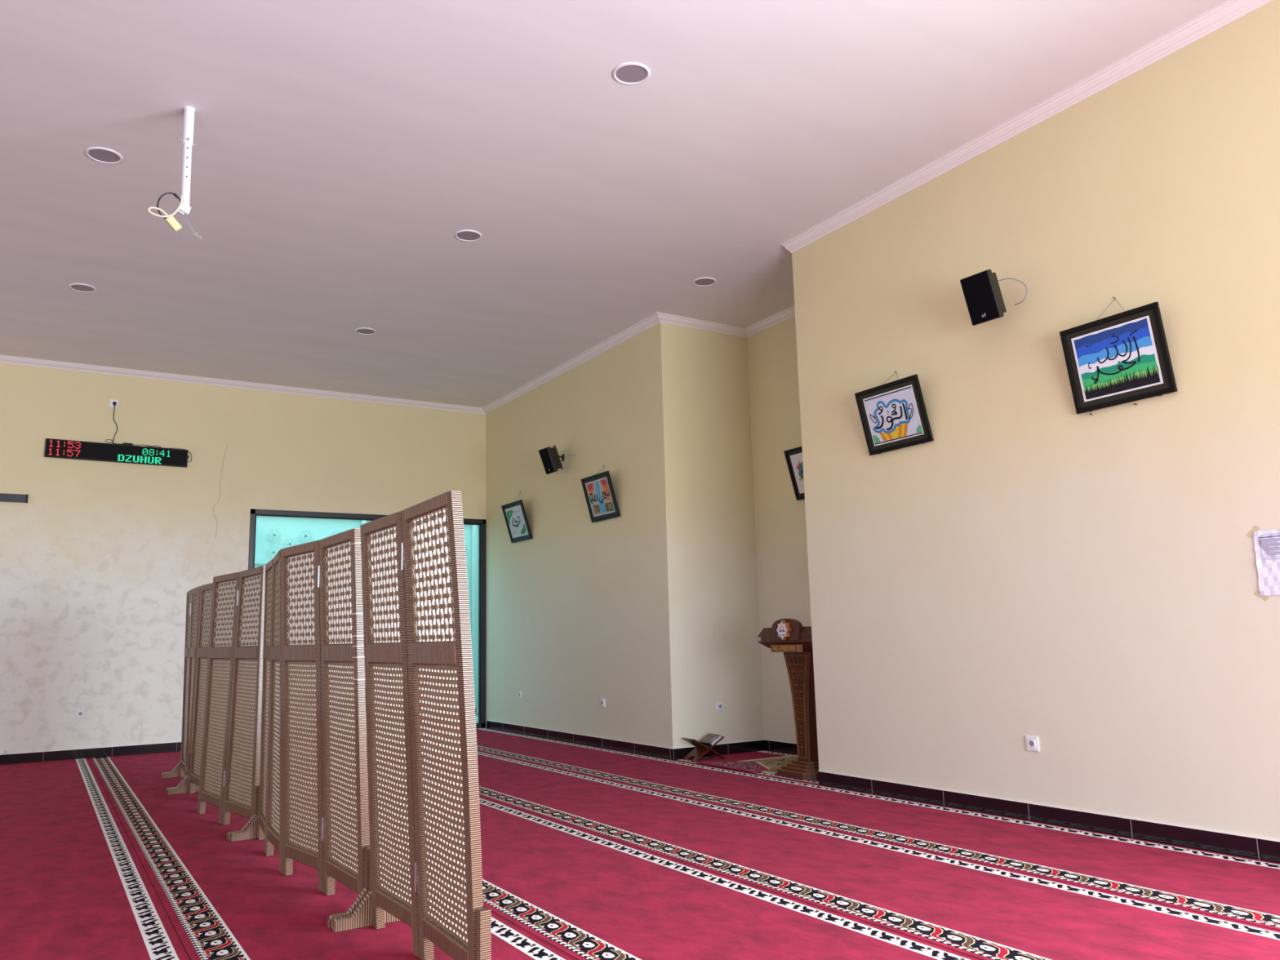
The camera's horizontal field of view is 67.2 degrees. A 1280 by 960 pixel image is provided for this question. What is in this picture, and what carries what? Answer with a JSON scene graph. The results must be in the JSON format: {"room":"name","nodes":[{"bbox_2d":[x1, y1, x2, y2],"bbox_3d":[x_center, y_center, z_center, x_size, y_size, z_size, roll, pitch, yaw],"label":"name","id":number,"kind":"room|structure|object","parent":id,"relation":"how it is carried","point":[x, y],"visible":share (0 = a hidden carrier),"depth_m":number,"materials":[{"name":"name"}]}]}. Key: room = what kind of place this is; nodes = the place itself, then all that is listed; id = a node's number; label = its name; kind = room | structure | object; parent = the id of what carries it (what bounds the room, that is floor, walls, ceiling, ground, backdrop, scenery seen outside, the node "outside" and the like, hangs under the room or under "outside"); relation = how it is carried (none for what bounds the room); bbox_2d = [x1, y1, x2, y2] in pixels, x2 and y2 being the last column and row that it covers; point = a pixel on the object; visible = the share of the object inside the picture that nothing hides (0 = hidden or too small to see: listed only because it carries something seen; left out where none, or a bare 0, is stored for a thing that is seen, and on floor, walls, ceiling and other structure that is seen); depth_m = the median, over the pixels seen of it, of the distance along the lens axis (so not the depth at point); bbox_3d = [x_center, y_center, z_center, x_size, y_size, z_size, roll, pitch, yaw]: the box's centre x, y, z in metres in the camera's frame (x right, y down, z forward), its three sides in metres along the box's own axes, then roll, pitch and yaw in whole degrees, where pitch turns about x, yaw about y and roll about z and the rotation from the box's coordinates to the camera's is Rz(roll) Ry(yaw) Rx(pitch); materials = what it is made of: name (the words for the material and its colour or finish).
{"room":"mosque","nodes":[
{"label":"mosque","id":0,"kind":"room"},
{"bbox_2d":[0,362,485,754],"bbox_3d":[-6.360,0.810,10.060,12.196,4.159,0.201,4,-11,-31],"label":"wall","id":1,"kind":"structure","parent":0,"point":[99,566],"depth_m":10.51,"materials":[{"name":"beige paint"}]},
{"bbox_2d":[0,493,27,502],"bbox_3d":[-7.475,0.112,9.348,2.603,0.088,0.030,4,-11,-31],"label":"wall bar","id":2,"kind":"object","parent":1,"relation":"attached to","point":[19,498],"visible":1,"depth_m":9.96,"materials":[{"name":"grey metal"}]},
{"bbox_2d":[75,709,85,718],"bbox_3d":[-5.802,2.423,9.996,0.086,0.086,0.014,4,-11,-31],"label":"power socket","id":3,"kind":"object","parent":1,"relation":"attached to","point":[79,713],"visible":1,"depth_m":9.99,"materials":[{"name":"white plastic"}]},
{"bbox_2d":[0,742,181,764],"bbox_3d":[-7.945,2.667,8.609,8.220,0.109,0.011,4,-11,-31],"label":"baseboard","id":4,"kind":"structure","parent":1,"relation":"attached to","point":[56,755],"depth_m":9.98,"materials":[{"name":"black tile"}]},
{"bbox_2d":[109,399,118,407],"bbox_3d":[-5.779,-0.843,10.591,0.086,0.086,0.014,4,-11,-31],"label":"power socket","id":5,"kind":"object","parent":1,"relation":"attached to","point":[111,401],"visible":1,"depth_m":10.58,"materials":[{"name":"white plastic"}]},
{"bbox_2d":[44,401,191,467],"bbox_3d":[-5.675,-0.522,10.573,1.417,0.667,0.051,5,-11,-31],"label":"led sign","id":6,"kind":"object","parent":1,"relation":"attached to","point":[128,453],"visible":1,"depth_m":10.51,"materials":[{"name":"black plastic"}]},
{"bbox_2d":[0,355,485,414],"bbox_3d":[-6.777,-1.271,9.983,11.142,0.057,0.112,4,-11,-31],"label":"crown molding","id":7,"kind":"structure","parent":1,"relation":"attached to","point":[3,358],"depth_m":11.20,"materials":[{"name":"white paint"}]},
{"bbox_2d":[248,508,485,728],"bbox_3d":[-3.258,1.751,11.755,2.922,2.670,0.082,4,-11,-31],"label":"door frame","id":8,"kind":"structure","parent":1,"relation":"in","point":[254,513],"depth_m":12.33,"materials":[{"name":"black metal"}]},
{"bbox_2d":[254,515,478,715],"bbox_3d":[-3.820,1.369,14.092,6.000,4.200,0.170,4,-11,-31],"label":"glass pane","id":9,"kind":"structure","parent":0,"point":[288,527],"depth_m":13.57,"materials":[{"name":"teal glass"}]},
{"bbox_2d":[254,520,478,713],"bbox_3d":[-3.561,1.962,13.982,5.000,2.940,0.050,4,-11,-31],"label":"decal","id":10,"kind":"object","parent":9,"relation":"attached to","point":[473,526],"depth_m":14.55,"materials":[{"name":"white plastic"}]},
{"bbox_2d":[475,714,478,723],"bbox_3d":[-3.284,3.329,12.982,6.000,0.050,2.210,4,-11,-31],"label":"floor","id":11,"kind":"structure","parent":0,"point":[477,716],"depth_m":13.72,"materials":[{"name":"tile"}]},
{"bbox_2d":[0,0,1226,407],"bbox_3d":[-2.368,-2.462,3.960,12.596,0.150,15.590,4,-11,-31],"label":"ceiling","id":12,"kind":"structure","parent":0,"point":[342,149],"depth_m":6.13,"materials":[{"name":"paint"}]},
{"bbox_2d":[68,283,96,292],"bbox_3d":[-4.744,-1.634,8.206,0.208,0.010,0.208,4,-11,-31],"label":"recessed light","id":13,"kind":"object","parent":12,"relation":"in","point":[82,287],"visible":1,"depth_m":8.20,"materials":[{"name":"white paint"}]},
{"bbox_2d":[71,284,93,291],"bbox_3d":[-4.744,-1.636,8.206,0.173,0.003,0.173,4,-11,-31],"label":"diffuser","id":14,"kind":"object","parent":13,"relation":"attached to","point":[76,287],"depth_m":8.20,"materials":[{"name":"grey"}]},
{"bbox_2d":[84,146,123,164],"bbox_3d":[-3.345,-2.024,6.017,0.208,0.010,0.208,4,-11,-31],"label":"recessed light","id":15,"kind":"object","parent":12,"relation":"in","point":[100,154],"visible":1,"depth_m":6.01,"materials":[{"name":"white paint"}]},
{"bbox_2d":[88,149,119,162],"bbox_3d":[-3.345,-2.026,6.017,0.173,0.003,0.173,4,-11,-31],"label":"diffuser","id":16,"kind":"object","parent":15,"relation":"attached to","point":[99,155],"depth_m":6.02,"materials":[{"name":"grey plastic"}]},
{"bbox_2d":[147,106,202,239],"bbox_3d":[-2.600,-1.750,5.428,0.076,0.773,0.281,-10,-13,43],"label":"pole","id":17,"kind":"object","parent":12,"relation":"hanging from","point":[184,208],"visible":1,"depth_m":5.44,"materials":[{"name":"white metal"}]},
{"bbox_2d":[354,327,376,334],"bbox_3d":[-2.713,-1.470,9.529,0.208,0.010,0.208,4,-11,-31],"label":"recessed light","id":18,"kind":"object","parent":12,"relation":"in","point":[363,331],"visible":1,"depth_m":9.52,"materials":[{"name":"white paint"}]},
{"bbox_2d":[356,328,374,333],"bbox_3d":[-2.713,-1.472,9.529,0.173,0.003,0.173,4,-11,-31],"label":"diffuser","id":19,"kind":"object","parent":18,"relation":"attached to","point":[358,331],"depth_m":9.53,"materials":[{"name":"grey"}]},
{"bbox_2d":[454,229,482,241],"bbox_3d":[-1.307,-1.859,7.343,0.208,0.010,0.208,4,-11,-31],"label":"recessed light","id":20,"kind":"object","parent":12,"relation":"in","point":[467,235],"visible":1,"depth_m":7.34,"materials":[{"name":"white paint"}]},
{"bbox_2d":[457,231,479,239],"bbox_3d":[-1.307,-1.862,7.343,0.173,0.003,0.173,4,-11,-31],"label":"diffuser","id":21,"kind":"object","parent":20,"relation":"attached to","point":[460,235],"depth_m":7.34,"materials":[{"name":"grey plastic"}]},
{"bbox_2d":[612,62,650,84],"bbox_3d":[-0.047,-2.225,5.283,0.208,0.010,0.208,4,-11,-31],"label":"recessed light","id":22,"kind":"object","parent":12,"relation":"in","point":[629,73],"visible":1,"depth_m":5.28,"materials":[{"name":"white paint"}]},
{"bbox_2d":[615,65,647,82],"bbox_3d":[-0.047,-2.227,5.283,0.173,0.003,0.173,4,-11,-31],"label":"diffuser","id":23,"kind":"object","parent":22,"relation":"attached to","point":[624,73],"depth_m":5.28,"materials":[{"name":"grey"}]},
{"bbox_2d":[692,277,716,286],"bbox_3d":[0.563,-1.730,8.425,0.208,0.010,0.208,4,-11,-31],"label":"recessed light","id":24,"kind":"object","parent":12,"relation":"in","point":[700,282],"visible":1,"depth_m":8.42,"materials":[{"name":"white paint"}]},
{"bbox_2d":[694,279,714,285],"bbox_3d":[0.563,-1.732,8.426,0.173,0.003,0.173,4,-11,-31],"label":"diffuser","id":25,"kind":"object","parent":24,"relation":"attached to","point":[697,282],"depth_m":8.43,"materials":[{"name":"grey"}]},
{"bbox_2d":[485,322,764,748],"bbox_3d":[-0.352,0.835,11.133,1.254,4.159,4.312,4,-11,-31],"label":"wall","id":26,"kind":"structure","parent":0,"point":[651,611],"depth_m":9.62,"materials":[{"name":"beige paint"}]},
{"bbox_2d":[501,491,532,542],"bbox_3d":[-1.491,0.431,11.682,0.166,0.617,0.562,4,-11,-31],"label":"framed picture","id":27,"kind":"object","parent":26,"relation":"attached to","point":[514,513],"visible":1,"depth_m":11.65,"materials":[{"name":"paper"}]},
{"bbox_2d":[505,505,528,537],"bbox_3d":[-1.496,0.506,11.665,0.003,0.364,0.448,-15,0,-33],"label":"painting","id":28,"kind":"object","parent":27,"relation":"attached to","point":[515,517],"depth_m":11.66},
{"bbox_2d":[518,690,521,698],"bbox_3d":[-1.427,2.553,11.461,0.014,0.086,0.086,4,-11,-31],"label":"power socket","id":29,"kind":"object","parent":26,"relation":"attached to","point":[519,691],"visible":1,"depth_m":11.45,"materials":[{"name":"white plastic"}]},
{"bbox_2d":[538,444,575,474],"bbox_3d":[-0.917,-0.238,10.697,0.315,0.319,0.329,5,-11,-34],"label":"wall speaker","id":30,"kind":"object","parent":26,"relation":"attached to","point":[550,458],"visible":1,"depth_m":10.66,"materials":[{"name":"black plastic"}]},
{"bbox_2d":[538,448,554,474],"bbox_3d":[-1.035,-0.209,10.677,0.008,0.277,0.182,-20,3,-36],"label":"grille","id":31,"kind":"object","parent":30,"relation":"attached to","point":[546,455],"depth_m":10.65,"materials":[{"name":"black plastic"}]},
{"bbox_2d":[481,311,660,413],"bbox_3d":[-0.954,-1.242,11.058,0.112,0.057,4.424,4,-11,-31],"label":"crown molding","id":32,"kind":"structure","parent":26,"relation":"attached to","point":[652,320],"depth_m":10.62,"materials":[{"name":"white paint"}]},
{"bbox_2d":[486,720,673,759],"bbox_3d":[-0.822,2.788,10.449,0.011,0.109,4.262,4,-11,-31],"label":"baseboard","id":33,"kind":"structure","parent":26,"relation":"attached to","point":[665,753],"depth_m":10.00,"materials":[{"name":"black tile"}]},
{"bbox_2d":[580,465,620,522],"bbox_3d":[-0.409,0.123,9.968,0.157,0.578,0.564,4,-11,-31],"label":"framed picture","id":34,"kind":"object","parent":26,"relation":"attached to","point":[598,491],"visible":1,"depth_m":9.94,"materials":[{"name":"black paint"}]},
{"bbox_2d":[585,477,615,516],"bbox_3d":[-0.415,0.179,9.954,0.003,0.361,0.450,-14,-1,-33],"label":"painting","id":35,"kind":"object","parent":34,"relation":"attached to","point":[598,495],"depth_m":9.95,"materials":[{"name":"multicoloured paper"}]},
{"bbox_2d":[600,697,604,706],"bbox_3d":[-0.380,2.263,9.790,0.014,0.086,0.086,4,-11,-31],"label":"power socket","id":36,"kind":"object","parent":26,"relation":"attached to","point":[602,700],"visible":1,"depth_m":9.77,"materials":[{"name":"white plastic"}]},
{"bbox_2d":[657,311,746,337],"bbox_3d":[0.628,-1.529,9.527,1.166,0.057,0.112,4,-11,-31],"label":"crown molding","id":37,"kind":"structure","parent":26,"relation":"attached to","point":[667,318],"depth_m":9.51,"materials":[{"name":"white paint"}]},
{"bbox_2d":[671,739,764,759],"bbox_3d":[0.741,2.504,8.941,1.054,0.109,0.011,4,-11,-31],"label":"baseboard","id":38,"kind":"structure","parent":26,"relation":"attached to","point":[752,745],"depth_m":9.00,"materials":[{"name":"black tile"}]},
{"bbox_2d":[715,701,724,711],"bbox_3d":[0.748,2.116,9.013,0.086,0.086,0.014,4,-11,-31],"label":"power socket","id":39,"kind":"object","parent":26,"relation":"attached to","point":[719,705],"visible":1,"depth_m":9.01,"materials":[{"name":"white plastic"}]},
{"bbox_2d":[746,316,811,742],"bbox_3d":[1.737,0.403,8.793,0.200,4.159,1.932,4,-11,-31],"label":"wall","id":40,"kind":"structure","parent":0,"point":[780,526],"depth_m":9.28,"materials":[{"name":"beige paint"}]},
{"bbox_2d":[744,305,795,337],"bbox_3d":[1.554,-1.631,9.040,0.112,0.057,1.932,4,-11,-31],"label":"crown molding","id":41,"kind":"structure","parent":40,"relation":"attached to","point":[788,313],"depth_m":9.47,"materials":[{"name":"white paint"}]},
{"bbox_2d":[764,739,797,754],"bbox_3d":[1.700,2.394,8.410,0.011,0.109,1.922,4,-11,-31],"label":"baseboard","id":42,"kind":"structure","parent":40,"relation":"attached to","point":[770,745],"depth_m":9.01,"materials":[{"name":"black tile"}]},
{"bbox_2d":[783,446,804,500],"bbox_3d":[1.563,-0.132,8.803,0.158,0.568,0.560,4,-11,-31],"label":"framed picture","id":43,"kind":"object","parent":40,"relation":"attached to","point":[793,457],"visible":0.41,"depth_m":8.95,"materials":[{"name":"black paint"}]},
{"bbox_2d":[790,452,804,493],"bbox_3d":[1.558,-0.082,8.791,0.002,0.364,0.446,-14,-1,-33],"label":"painting","id":44,"kind":"object","parent":43,"relation":"attached to","point":[796,460],"depth_m":8.93},
{"bbox_2d":[791,0,1279,840],"bbox_3d":[4.148,-0.441,3.962,1.254,4.159,8.946,4,-11,-31],"label":"wall","id":45,"kind":"structure","parent":0,"point":[1085,584],"depth_m":5.50,"materials":[{"name":"beige paint"}]},
{"bbox_2d":[854,371,933,455],"bbox_3d":[1.726,-0.486,6.580,0.142,0.550,0.564,4,-11,-31],"label":"framed picture","id":46,"kind":"object","parent":45,"relation":"attached to","point":[893,415],"visible":1,"depth_m":6.55,"materials":[{"name":"black paint"}]},
{"bbox_2d":[862,384,924,446],"bbox_3d":[1.720,-0.434,6.567,0.003,0.338,0.450,-12,-2,-33],"label":"painting","id":47,"kind":"object","parent":46,"relation":"attached to","point":[893,415],"depth_m":6.56,"materials":[{"name":"multicoloured"}]},
{"bbox_2d":[960,269,1026,325],"bbox_3d":[2.148,-1.113,5.816,0.317,0.323,0.294,5,-11,-35],"label":"wall speaker","id":48,"kind":"object","parent":45,"relation":"attached to","point":[981,291],"visible":1,"depth_m":5.76,"materials":[{"name":"black plastic"}]},
{"bbox_2d":[960,271,999,324],"bbox_3d":[2.036,-1.089,5.779,0.008,0.283,0.186,-18,2,-37],"label":"grille","id":49,"kind":"object","parent":48,"relation":"attached to","point":[979,291],"depth_m":5.77,"materials":[{"name":"black fabric"}]},
{"bbox_2d":[780,0,1272,253],"bbox_3d":[3.517,-2.509,3.934,0.112,0.057,8.946,4,-11,-31],"label":"crown molding","id":50,"kind":"structure","parent":45,"relation":"attached to","point":[1229,11],"depth_m":5.71,"materials":[{"name":"white paint"}]},
{"bbox_2d":[1025,735,1039,751],"bbox_3d":[2.267,1.524,5.572,0.014,0.086,0.086,4,-11,-31],"label":"power socket","id":51,"kind":"object","parent":45,"relation":"attached to","point":[1032,742],"visible":1,"depth_m":5.57,"materials":[{"name":"white plastic"}]},
{"bbox_2d":[817,770,1279,863],"bbox_3d":[2.432,1.865,5.265,0.011,0.109,4.273,4,-11,-31],"label":"baseboard","id":52,"kind":"structure","parent":45,"relation":"attached to","point":[1237,845],"depth_m":5.31,"materials":[{"name":"black tile"}]},
{"bbox_2d":[1059,296,1177,413],"bbox_3d":[2.582,-0.712,5.238,0.118,0.608,0.566,4,-11,-31],"label":"framed picture","id":53,"kind":"object","parent":45,"relation":"attached to","point":[1122,357],"visible":1,"depth_m":5.21,"materials":[{"name":"paper"}]},
{"bbox_2d":[1071,315,1163,401],"bbox_3d":[2.576,-0.649,5.223,0.004,0.364,0.452,-8,-4,-33],"label":"painting","id":54,"kind":"object","parent":53,"relation":"attached to","point":[1120,358],"depth_m":5.21},
{"bbox_2d":[1246,524,1279,601],"bbox_3d":[3.003,0.381,4.515,0.011,0.364,0.281,4,-11,-31],"label":"paper notice","id":55,"kind":"object","parent":45,"relation":"attached to","point":[1267,543],"visible":1,"depth_m":4.56,"materials":[{"name":"white paper"}]},
{"bbox_2d":[1257,533,1279,559],"bbox_3d":[3.001,0.308,4.518,0.001,0.119,0.185,4,-11,-31],"label":"print","id":56,"kind":"object","parent":55,"relation":"attached to","point":[1262,541],"depth_m":4.55},
{"bbox_3d":[-2.264,1.740,3.278,12.596,0.048,15.590,4,-11,-31],"label":"floor","id":57,"kind":"structure","parent":0,"visible":0},
{"bbox_2d":[0,758,189,959],"bbox_3d":[-2.266,1.737,3.450,1.110,0.012,14.878,4,-11,-31],"label":"carpet","id":58,"kind":"object","parent":57,"relation":"on","point":[74,885],"visible":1,"depth_m":4.74,"materials":[{"name":"red carpet"}]},
{"bbox_2d":[88,751,576,959],"bbox_3d":[-1.314,1.808,4.034,1.123,0.012,14.878,4,-11,-31],"label":"carpet","id":59,"kind":"object","parent":57,"relation":"on","point":[223,899],"visible":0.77,"depth_m":4.38,"materials":[{"name":"red carpet"}]},
{"bbox_2d":[160,586,200,794],"bbox_3d":[-3.751,1.708,8.035,0.322,1.586,1.092,3,-10,-28],"label":"folding screen","id":60,"kind":"object","parent":59,"relation":"on","point":[193,596],"visible":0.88,"depth_m":7.98,"materials":[{"name":"wood"}]},
{"bbox_2d":[167,565,265,840],"bbox_3d":[-2.872,1.463,6.660,0.321,1.586,2.241,5,-11,-34],"label":"folding screen","id":61,"kind":"object","parent":59,"relation":"on","point":[224,763],"visible":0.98,"depth_m":6.25,"materials":[{"name":"wood"}]},
{"bbox_2d":[230,528,370,928],"bbox_3d":[-1.670,1.142,4.868,0.351,1.586,2.135,4,-11,-31],"label":"folding screen","id":62,"kind":"object","parent":59,"relation":"on","point":[313,797],"visible":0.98,"depth_m":4.49,"materials":[{"name":"wood"}]},
{"bbox_2d":[332,489,491,959],"bbox_3d":[-0.784,0.898,3.498,0.328,1.586,1.133,4,-11,-31],"label":"folding screen","id":63,"kind":"object","parent":59,"relation":"on","point":[425,862],"visible":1,"depth_m":3.41,"materials":[{"name":"dark wood"},{"name":"light wood"},{"name":"woven cane"}]},
{"bbox_2d":[367,764,982,959],"bbox_3d":[-0.363,1.879,4.618,1.107,0.012,14.878,4,-11,-31],"label":"carpet","id":64,"kind":"object","parent":57,"relation":"on","point":[588,895],"visible":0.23,"depth_m":3.95,"materials":[{"name":"red carpet"}]},
{"bbox_2d":[675,750,818,784],"bbox_3d":[1.248,2.409,8.124,1.052,0.011,1.916,4,-11,-31],"label":"carpet","id":65,"kind":"object","parent":57,"relation":"on","point":[763,753],"visible":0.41,"depth_m":8.67,"materials":[{"name":"red carpet"}]},
{"bbox_2d":[681,736,725,761],"bbox_3d":[0.570,2.408,8.657,0.333,0.192,0.210,4,-11,-31],"label":"book stand","id":66,"kind":"object","parent":65,"relation":"on","point":[700,750],"visible":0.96,"depth_m":8.62,"materials":[{"name":"brown wood"}]},
{"bbox_2d":[698,733,721,746],"bbox_3d":[0.634,2.345,8.703,0.132,0.092,0.181,4,-11,-31],"label":"book","id":67,"kind":"object","parent":66,"relation":"on","point":[709,740],"visible":0.88,"depth_m":8.67,"materials":[{"name":"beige paper"}]},
{"bbox_2d":[695,760,771,773],"bbox_3d":[0.866,2.402,8.139,0.439,0.016,0.841,4,-11,-31],"label":"rug","id":68,"kind":"object","parent":65,"relation":"on","point":[748,766],"visible":1,"depth_m":8.07,"materials":[{"name":"red carpet"}]},
{"bbox_2d":[735,755,797,774],"bbox_3d":[1.357,2.365,7.941,0.955,0.005,1.340,4,-11,-31],"label":"rug","id":69,"kind":"object","parent":65,"relation":"on","point":[772,763],"visible":0.35,"depth_m":8.32,"materials":[{"name":"beige carpet"}]},
{"bbox_2d":[757,618,818,780],"bbox_3d":[1.293,1.701,7.595,0.390,1.212,0.714,4,-11,-31],"label":"lectern","id":70,"kind":"object","parent":65,"relation":"on","point":[788,637],"visible":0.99,"depth_m":7.51,"materials":[{"name":"brown wood"}]},
{"bbox_2d":[366,744,1279,959],"bbox_3d":[0.577,1.950,5.196,1.099,0.012,14.878,4,-11,-31],"label":"carpet","id":71,"kind":"object","parent":57,"relation":"on","point":[981,911],"visible":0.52,"depth_m":4.27,"materials":[{"name":"red carpet"}]},
{"bbox_2d":[475,728,1279,930],"bbox_3d":[1.492,2.018,5.758,1.047,0.012,14.878,4,-11,-31],"label":"carpet","id":72,"kind":"object","parent":57,"relation":"on","point":[1229,886],"visible":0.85,"depth_m":5.22,"materials":[{"name":"red carpet"}]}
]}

